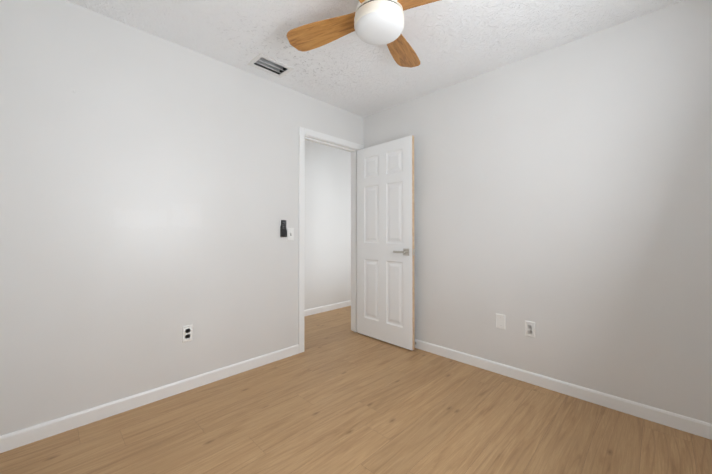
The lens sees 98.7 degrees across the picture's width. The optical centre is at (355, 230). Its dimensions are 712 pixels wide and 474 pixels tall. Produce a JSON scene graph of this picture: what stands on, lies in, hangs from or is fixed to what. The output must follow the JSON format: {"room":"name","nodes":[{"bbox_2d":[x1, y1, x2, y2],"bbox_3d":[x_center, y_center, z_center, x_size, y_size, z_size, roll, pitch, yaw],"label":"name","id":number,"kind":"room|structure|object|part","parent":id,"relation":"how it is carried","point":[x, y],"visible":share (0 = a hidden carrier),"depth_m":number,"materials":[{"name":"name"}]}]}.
{"room":"empty bedroom","nodes":[
{"label":"empty bedroom","id":0,"kind":"room"},
{"bbox_2d":[0,0,362,435],"bbox_3d":[-1.026,-0.082,2.450,0.120,2.440,3.040,-1,-1,45],"label":"wall","id":1,"kind":"structure","parent":0,"point":[149,192],"depth_m":1.95,"materials":[{"name":"white paint"}]},
{"bbox_2d":[0,344,298,452],"bbox_3d":[-1.237,1.094,2.130,0.012,0.082,2.004,-1,-1,45],"label":"baseboard","id":2,"kind":"structure","parent":1,"relation":"attached to","point":[23,437],"depth_m":1.92,"materials":[{"name":"white wood"}]},
{"bbox_2d":[182,324,192,342],"bbox_3d":[-1.198,0.734,2.176,0.008,0.115,0.070,-1,-1,45],"label":"electrical outlet","id":3,"kind":"object","parent":1,"relation":"attached to","point":[187,332],"visible":1,"depth_m":2.17,"materials":[{"name":"white plastic"}]},
{"bbox_2d":[280,220,286,236],"bbox_3d":[-0.646,-0.016,2.731,0.024,0.150,0.055,-1,-1,45],"label":"remote","id":4,"kind":"object","parent":1,"relation":"attached to","point":[283,231],"visible":1,"depth_m":2.72,"materials":[{"name":"black plastic"}]},
{"bbox_2d":[287,228,293,240],"bbox_3d":[-0.590,0.036,2.789,0.022,0.115,0.070,-1,-1,45],"label":"switch plate","id":5,"kind":"object","parent":1,"relation":"attached to","point":[290,234],"visible":1,"depth_m":2.79,"materials":[{"name":"white plastic"}]},
{"bbox_2d":[298,126,363,352],"bbox_3d":[-0.272,0.089,3.211,0.150,2.114,0.877,-1,-1,45],"label":"door frame","id":6,"kind":"structure","parent":1,"relation":"attached to","point":[303,132],"depth_m":3.05,"materials":[{"name":"white wood"}]},
{"bbox_2d":[357,135,414,350],"bbox_3d":[0.286,0.118,3.157,0.135,2.030,0.757,1,-1,-44],"label":"door","id":7,"kind":"structure","parent":6,"relation":"attached to","point":[385,254],"depth_m":3.11,"materials":[{"name":"white paint"}]},
{"bbox_3d":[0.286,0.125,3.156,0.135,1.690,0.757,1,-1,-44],"label":"hardware handle","id":8,"kind":"part","parent":7,"relation":"part of","materials":[{"name":"grey metal"}]},
{"bbox_2d":[304,140,350,309],"bbox_3d":[-0.929,-0.067,3.970,0.120,2.440,5.340,-1,-1,45],"label":"wall","id":9,"kind":"structure","parent":0,"point":[327,225],"depth_m":4.41,"materials":[{"name":"white paint"}]},
{"bbox_2d":[304,300,350,316],"bbox_3d":[-0.882,1.112,3.912,0.012,0.082,5.100,-1,-1,45],"label":"baseboard","id":10,"kind":"structure","parent":9,"relation":"attached to","point":[321,309],"depth_m":4.37,"materials":[{"name":"white wood"}]},
{"bbox_2d":[0,306,711,473],"bbox_3d":[0.494,1.169,2.553,4.120,0.060,5.340,-1,-1,45],"label":"floor","id":11,"kind":"structure","parent":0,"point":[338,395],"depth_m":1.74,"materials":[{"name":"brown wood"}]},
{"bbox_2d":[66,0,683,116],"bbox_3d":[0.494,-1.341,2.578,4.120,0.080,5.340,-1,-1,45],"label":"ceiling","id":12,"kind":"structure","parent":0,"point":[451,42],"depth_m":2.05,"materials":[{"name":"paint"}]},
{"bbox_2d":[247,53,293,77],"bbox_3d":[-0.673,-1.338,2.422,0.207,0.085,0.295,-1,-1,45],"label":"ceiling vent","id":13,"kind":"object","parent":12,"relation":"in","point":[266,63],"visible":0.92,"depth_m":2.44,"materials":[{"name":"white metal"}]},
{"bbox_2d":[286,0,439,67],"bbox_3d":[0.125,-1.178,1.653,0.908,0.263,0.908,0,-1,-18],"label":"ceiling fan","id":14,"kind":"object","parent":12,"relation":"hanging from","point":[375,22],"visible":1,"depth_m":1.70,"materials":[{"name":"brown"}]},
{"bbox_3d":[-0.187,-1.172,1.810,0.508,0.006,0.172,0,-12,27],"label":"fan blade","id":15,"kind":"part","parent":14,"relation":"part of","materials":[{"name":"brown wood"}]},
{"bbox_3d":[0.281,-1.171,1.965,0.172,0.006,0.508,12,5,26],"label":"fan blade","id":16,"kind":"part","parent":14,"relation":"part of","materials":[{"name":"brown wood"}]},
{"bbox_3d":[0.437,-1.175,1.497,0.508,0.006,0.172,0,10,27],"label":"fan blade","id":17,"kind":"part","parent":14,"relation":"part of","materials":[{"name":"brown wood"}]},
{"bbox_2d":[363,0,711,423],"bbox_3d":[1.152,-0.081,2.520,3.120,2.440,0.120,-1,-1,45],"label":"wall","id":18,"kind":"structure","parent":0,"point":[563,197],"depth_m":2.07,"materials":[{"name":"white paint"}]},
{"bbox_2d":[496,313,504,329],"bbox_3d":[1.147,0.724,2.428,0.070,0.115,0.007,-1,-1,45],"label":"electrical outlet plate","id":19,"kind":"object","parent":18,"relation":"attached to","point":[500,321],"visible":1,"depth_m":2.43,"materials":[{"name":"white plastic"}]},
{"bbox_2d":[525,320,535,337],"bbox_3d":[1.297,0.737,2.279,0.070,0.115,0.008,-1,-1,45],"label":"electrical outlet","id":20,"kind":"object","parent":18,"relation":"attached to","point":[530,330],"visible":1,"depth_m":2.28,"materials":[{"name":"white plastic"}]},
{"bbox_2d":[415,339,711,439],"bbox_3d":[1.095,1.097,2.472,2.850,0.082,0.012,-1,-1,45],"label":"baseboard","id":21,"kind":"structure","parent":18,"relation":"attached to","point":[680,422],"depth_m":2.04,"materials":[{"name":"white wood"}]}
]}

